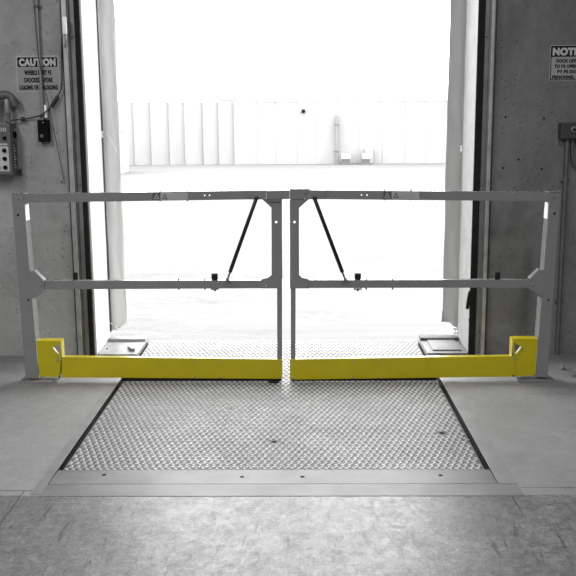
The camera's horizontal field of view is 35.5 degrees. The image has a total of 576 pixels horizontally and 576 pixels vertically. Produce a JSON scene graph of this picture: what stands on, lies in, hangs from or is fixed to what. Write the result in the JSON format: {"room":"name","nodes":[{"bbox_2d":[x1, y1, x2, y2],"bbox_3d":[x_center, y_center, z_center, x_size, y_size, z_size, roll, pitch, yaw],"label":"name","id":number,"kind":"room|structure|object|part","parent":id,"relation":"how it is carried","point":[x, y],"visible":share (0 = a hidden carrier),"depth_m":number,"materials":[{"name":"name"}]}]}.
{"room":"distribution center","nodes":[
{"label":"distribution center","id":0,"kind":"room"},
{"bbox_2d":[0,0,94,354],"bbox_3d":[-3.602,-1.404,5.801,4.658,5.500,0.390,0,10,1],"label":"wall","id":1,"kind":"structure","parent":0,"point":[39,162],"depth_m":5.72,"materials":[{"name":"paint"}]},
{"bbox_2d":[0,124,21,175],"bbox_3d":[-1.796,-0.858,5.605,0.220,0.326,0.145,0,10,1],"label":"control box","id":2,"kind":"object","parent":1,"relation":"attached to","point":[8,135],"visible":1,"depth_m":5.56,"materials":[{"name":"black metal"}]},
{"bbox_3d":[-1.800,-0.797,5.558,0.154,0.154,0.003,0,10,1],"label":"button plate","id":3,"kind":"part","parent":2,"relation":"part of","materials":[{"name":"white plastic"}]},
{"bbox_2d":[0,90,18,123],"bbox_3d":[-1.763,-1.120,5.569,0.194,0.201,0.070,0,10,1],"label":"flexible duct","id":4,"kind":"object","parent":2,"relation":"attached to","point":[9,98],"visible":1,"depth_m":5.54,"materials":[{"name":"grey metal"}]},
{"bbox_2d":[12,37,62,120],"bbox_3d":[-1.550,-1.289,5.564,0.338,0.508,0.041,0,10,1],"label":"cable","id":5,"kind":"object","parent":2,"relation":"attached to","point":[56,98],"visible":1,"depth_m":5.58,"materials":[{"name":"black rubber"}]},
{"bbox_2d":[16,56,59,91],"bbox_3d":[-1.552,-1.329,5.588,0.265,0.220,0.006,0,10,1],"label":"caution sign","id":6,"kind":"object","parent":1,"relation":"attached to","point":[27,67],"visible":1,"depth_m":5.59,"materials":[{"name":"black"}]},
{"bbox_2d":[34,0,50,141],"bbox_3d":[-1.531,-1.808,5.476,0.068,1.816,0.053,0,10,1],"label":"wall switch","id":7,"kind":"object","parent":1,"relation":"attached to","point":[44,135],"visible":1,"depth_m":5.59,"materials":[{"name":"black plastic"}]},
{"bbox_2d":[33,0,63,181],"bbox_3d":[-1.481,-1.238,5.569,0.132,1.166,0.042,-2,10,-9],"label":"pull cord","id":8,"kind":"object","parent":1,"relation":"hanging from","point":[33,0],"visible":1,"depth_m":5.55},
{"bbox_2d":[59,0,94,355],"bbox_3d":[-1.334,-1.054,5.613,0.112,3.050,0.049,0,10,1],"label":"door track","id":9,"kind":"object","parent":1,"relation":"attached to","point":[71,54],"visible":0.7,"depth_m":5.66,"materials":[{"name":"black metal"}]},
{"bbox_2d":[62,16,66,47],"bbox_3d":[-1.359,-1.558,5.477,0.026,0.182,0.038,0,10,1],"label":"sensor","id":10,"kind":"object","parent":9,"relation":"attached to","point":[64,19],"visible":1,"depth_m":5.46,"materials":[{"name":"white plastic"}]},
{"bbox_3d":[-1.362,-1.053,5.608,0.029,3.050,0.038,0,10,1],"label":"guide rail","id":11,"kind":"part","parent":9,"relation":"part of","materials":[{"name":"grey metal"}]},
{"bbox_2d":[79,0,109,354],"bbox_3d":[-1.265,-1.120,5.832,0.012,3.100,0.415,0,10,1],"label":"trim","id":12,"kind":"structure","parent":1,"relation":"attached to","point":[88,21],"depth_m":5.87,"materials":[{"name":"white paint"}]},
{"bbox_2d":[96,0,126,332],"bbox_3d":[-1.222,-1.161,6.078,0.161,3.008,0.075,0,10,1],"label":"dock seal","id":13,"kind":"object","parent":1,"relation":"hanging from","point":[105,9],"visible":0.82,"depth_m":6.14,"materials":[{"name":"white fabric"}]},
{"bbox_2d":[0,341,575,575],"bbox_3d":[0.019,1.804,0.893,12.000,0.900,11.110,0,10,1],"label":"floor","id":14,"kind":"structure","parent":0,"point":[531,425],"depth_m":3.46,"materials":[{"name":"concrete"}]},
{"bbox_2d":[30,378,121,493],"bbox_3d":[-1.021,0.654,4.782,0.045,0.022,2.230,0,10,1],"label":"trim","id":15,"kind":"structure","parent":14,"relation":"attached to","point":[46,478],"depth_m":4.32,"materials":[{"name":"metal"}]},
{"bbox_2d":[60,343,147,469],"bbox_3d":[-0.992,0.900,5.089,0.003,0.588,2.555,0,10,1],"label":"pit","id":16,"kind":"object","parent":14,"relation":"in","point":[145,347],"visible":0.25,"depth_m":4.60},
{"bbox_2d":[98,336,147,355],"bbox_3d":[-1.115,0.388,6.097,0.259,0.034,0.430,0,10,1],"label":"block","id":17,"kind":"object","parent":14,"relation":"on","point":[117,345],"visible":1,"depth_m":6.09,"materials":[{"name":"metal"}]},
{"bbox_2d":[11,190,289,382],"bbox_3d":[-0.782,-0.006,5.224,1.591,1.119,0.150,0,10,2],"label":"gate","id":18,"kind":"object","parent":14,"relation":"on","point":[43,364],"visible":1,"depth_m":5.21,"materials":[{"name":"metal"}]},
{"bbox_3d":[-1.515,-0.007,5.237,0.094,1.079,0.088,0,10,1],"label":"post","id":19,"kind":"part","parent":18,"relation":"part of","materials":[{"name":"grey metal"}]},
{"bbox_3d":[-1.460,0.539,5.344,0.224,0.012,0.147,0,10,1],"label":"plate","id":20,"kind":"part","parent":18,"relation":"part of","materials":[{"name":"grey paint"}]},
{"bbox_3d":[-0.855,-0.521,5.116,1.417,0.064,0.045,0,10,1],"label":"rail","id":21,"kind":"part","parent":18,"relation":"part of","materials":[{"name":"grey metal"}]},
{"bbox_3d":[-0.735,-0.022,5.202,1.392,0.050,0.040,0,10,1],"label":"rail","id":22,"kind":"part","parent":18,"relation":"part of","materials":[{"name":"grey metal"}]},
{"bbox_3d":[-0.180,-0.530,5.099,0.114,0.052,0.058,0,10,1],"label":"latch plate","id":23,"kind":"part","parent":18,"relation":"part of","materials":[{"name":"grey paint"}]},
{"bbox_2d":[49,339,496,483],"bbox_3d":[-0.049,0.811,5.083,1.883,0.454,2.575,0,10,1],"label":"dock leveler","id":24,"kind":"object","parent":14,"relation":"in","point":[286,431],"visible":0.72,"depth_m":4.41,"materials":[{"name":"metal"}]},
{"bbox_3d":[-0.065,0.815,3.853,1.883,0.015,0.153,0,10,1],"label":"hinge plate","id":25,"kind":"part","parent":24,"relation":"part of","materials":[{"name":"metal"}]},
{"bbox_2d":[40,484,524,495],"bbox_3d":[-0.027,0.843,3.713,1.969,0.022,0.122,0,10,1],"label":"trim","id":26,"kind":"structure","parent":14,"relation":"attached to","point":[50,489],"depth_m":3.71,"materials":[{"name":"metal"}]},
{"bbox_2d":[290,188,561,381],"bbox_3d":[0.775,-0.016,5.202,1.533,1.126,0.160,0,10,1],"label":"gate","id":27,"kind":"object","parent":14,"relation":"on","point":[531,365],"visible":1,"depth_m":5.18,"materials":[{"name":"metal"}]},
{"bbox_3d":[0.161,-0.530,5.093,0.096,0.051,0.058,0,10,1],"label":"latch plate","id":28,"kind":"part","parent":27,"relation":"part of","materials":[{"name":"grey paint"}]},
{"bbox_3d":[0.710,-0.028,5.180,1.396,0.049,0.040,0,10,1],"label":"rail","id":29,"kind":"part","parent":27,"relation":"part of","materials":[{"name":"grey metal"}]},
{"bbox_3d":[0.827,-0.524,5.090,1.405,0.071,0.045,0,10,1],"label":"rail","id":30,"kind":"part","parent":27,"relation":"part of","materials":[{"name":"grey metal"}]},
{"bbox_3d":[1.441,0.529,5.298,0.209,0.012,0.147,0,10,1],"label":"plate","id":31,"kind":"part","parent":27,"relation":"part of","materials":[{"name":"grey paint"}]},
{"bbox_3d":[1.487,-0.015,5.190,0.098,1.075,0.088,0,10,1],"label":"post","id":32,"kind":"part","parent":27,"relation":"part of","materials":[{"name":"grey metal"}]},
{"bbox_2d":[419,335,467,354],"bbox_3d":[1.041,0.381,6.069,0.263,0.032,0.430,0,10,1],"label":"block","id":33,"kind":"object","parent":14,"relation":"on","point":[432,344],"visible":1,"depth_m":6.05,"materials":[{"name":"metal"}]},
{"bbox_3d":[1.048,0.383,6.055,0.188,0.008,0.280,0,10,1],"label":"raised panel","id":34,"kind":"part","parent":33,"relation":"part of","materials":[{"name":"metal"}]},
{"bbox_2d":[418,342,488,469],"bbox_3d":[0.894,0.892,5.064,0.003,0.588,2.555,0,10,1],"label":"pit","id":35,"kind":"object","parent":14,"relation":"in","point":[419,345],"visible":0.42,"depth_m":4.59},
{"bbox_2d":[427,355,517,483],"bbox_3d":[0.931,0.637,4.806,0.080,0.023,2.130,0,10,1],"label":"trim","id":36,"kind":"structure","parent":14,"relation":"attached to","point":[499,469],"depth_m":4.35,"materials":[{"name":"metal"}]},
{"bbox_2d":[486,0,575,353],"bbox_3d":[3.623,-1.434,5.707,4.891,5.500,0.390,0,10,1],"label":"wall","id":37,"kind":"structure","parent":0,"point":[525,94],"depth_m":5.65,"materials":[{"name":"paint"}]},
{"bbox_2d":[442,0,466,333],"bbox_3d":[1.141,-1.168,6.048,0.145,3.014,0.075,0,10,1],"label":"dock seal","id":38,"kind":"object","parent":37,"relation":"hanging from","point":[456,69],"visible":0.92,"depth_m":6.11,"materials":[{"name":"grey plastic"}]},
{"bbox_2d":[457,0,478,352],"bbox_3d":[1.174,-1.130,5.800,0.012,3.100,0.415,0,10,1],"label":"trim","id":39,"kind":"structure","parent":37,"relation":"attached to","point":[471,5],"depth_m":5.86,"materials":[{"name":"paint"}]},
{"bbox_2d":[466,0,497,354],"bbox_3d":[1.209,-1.065,5.580,0.138,3.050,0.049,0,10,1],"label":"door track","id":40,"kind":"object","parent":37,"relation":"attached to","point":[477,298],"visible":0.94,"depth_m":5.63,"materials":[{"name":"black metal"}]},
{"bbox_3d":[1.251,-1.064,5.574,0.021,3.050,0.038,0,10,1],"label":"guide rail","id":41,"kind":"part","parent":40,"relation":"part of","materials":[{"name":"grey metal"}]},
{"bbox_2d":[549,45,575,80],"bbox_3d":[1.736,-1.384,5.538,0.252,0.216,0.006,0,10,1],"label":"notice sign","id":42,"kind":"object","parent":37,"relation":"attached to","point":[562,66],"visible":1,"depth_m":5.54,"materials":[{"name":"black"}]},
{"bbox_2d":[554,122,575,354],"bbox_3d":[1.797,-0.293,5.692,0.219,1.484,0.091,0,10,1],"label":"conduit","id":43,"kind":"object","parent":37,"relation":"attached to","point":[566,130],"visible":1,"depth_m":5.66,"materials":[{"name":"black metal"}]},
{"label":"outside","id":44,"kind":"structure","parent":0,"visible":0},
{"bbox_2d":[110,163,456,344],"bbox_3d":[1.257,-15.736,101.887,320.000,0.200,193.870,0,10,1],"label":"ground","id":45,"kind":"structure","parent":44,"point":[181,239],"depth_m":19.19,"materials":[{"name":"white concrete"}]},
{"bbox_2d":[118,94,446,164],"bbox_3d":[0.825,-11.560,65.331,90.050,4.692,9.300,0,10,1],"label":"warehouse building","id":46,"kind":"structure","parent":45,"relation":"on","point":[238,130],"depth_m":61.02,"materials":[{"name":"white metal"}]},
{"bbox_2d":[334,115,338,163],"bbox_3d":[3.294,-10.023,60.839,0.300,3.244,0.330,0,10,1],"label":"downpipe","id":47,"kind":"object","parent":46,"relation":"attached to","point":[336,124],"visible":0.98,"depth_m":60.70,"materials":[{"name":"white metal"}]},
{"bbox_2d":[339,163,371,164],"bbox_3d":[4.501,-8.321,60.285,2.106,0.080,1.300,0,10,1],"label":"concrete pad","id":48,"kind":"object","parent":45,"relation":"on","point":[339,163],"visible":1,"depth_m":59.66,"materials":[{"name":"grey concrete"}]},
{"bbox_2d":[341,152,350,162],"bbox_3d":[3.872,-8.721,60.271,0.600,0.720,0.600,0,10,1],"label":"utility box","id":49,"kind":"object","parent":48,"relation":"on","point":[345,156],"visible":1,"depth_m":60.01,"materials":[{"name":"white metal"}]},
{"bbox_2d":[342,159,349,162],"bbox_3d":[3.874,-8.501,60.311,0.540,0.272,0.540,0,10,1],"label":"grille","id":50,"kind":"object","parent":49,"relation":"attached to","point":[343,160],"depth_m":60.04,"materials":[{"name":"grey metal"}]},
{"bbox_2d":[361,152,369,162],"bbox_3d":[5.215,-8.727,60.253,0.553,0.720,0.600,0,10,1],"label":"utility box","id":51,"kind":"object","parent":48,"relation":"on","point":[365,156],"visible":0.99,"depth_m":59.96,"materials":[{"name":"white metal"}]},
{"bbox_2d":[362,159,369,162],"bbox_3d":[5.216,-8.506,60.294,0.493,0.272,0.540,0,10,1],"label":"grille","id":52,"kind":"object","parent":51,"relation":"attached to","point":[363,160],"depth_m":60.03,"materials":[{"name":"grey metal"}]},
{"bbox_2d":[364,149,373,163],"bbox_3d":[5.491,-8.928,60.999,0.600,1.004,0.325,0,10,1],"label":"base cabinet","id":53,"kind":"object","parent":45,"relation":"on","point":[370,151],"visible":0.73,"depth_m":60.82,"materials":[{"name":"white metal"}]}
]}

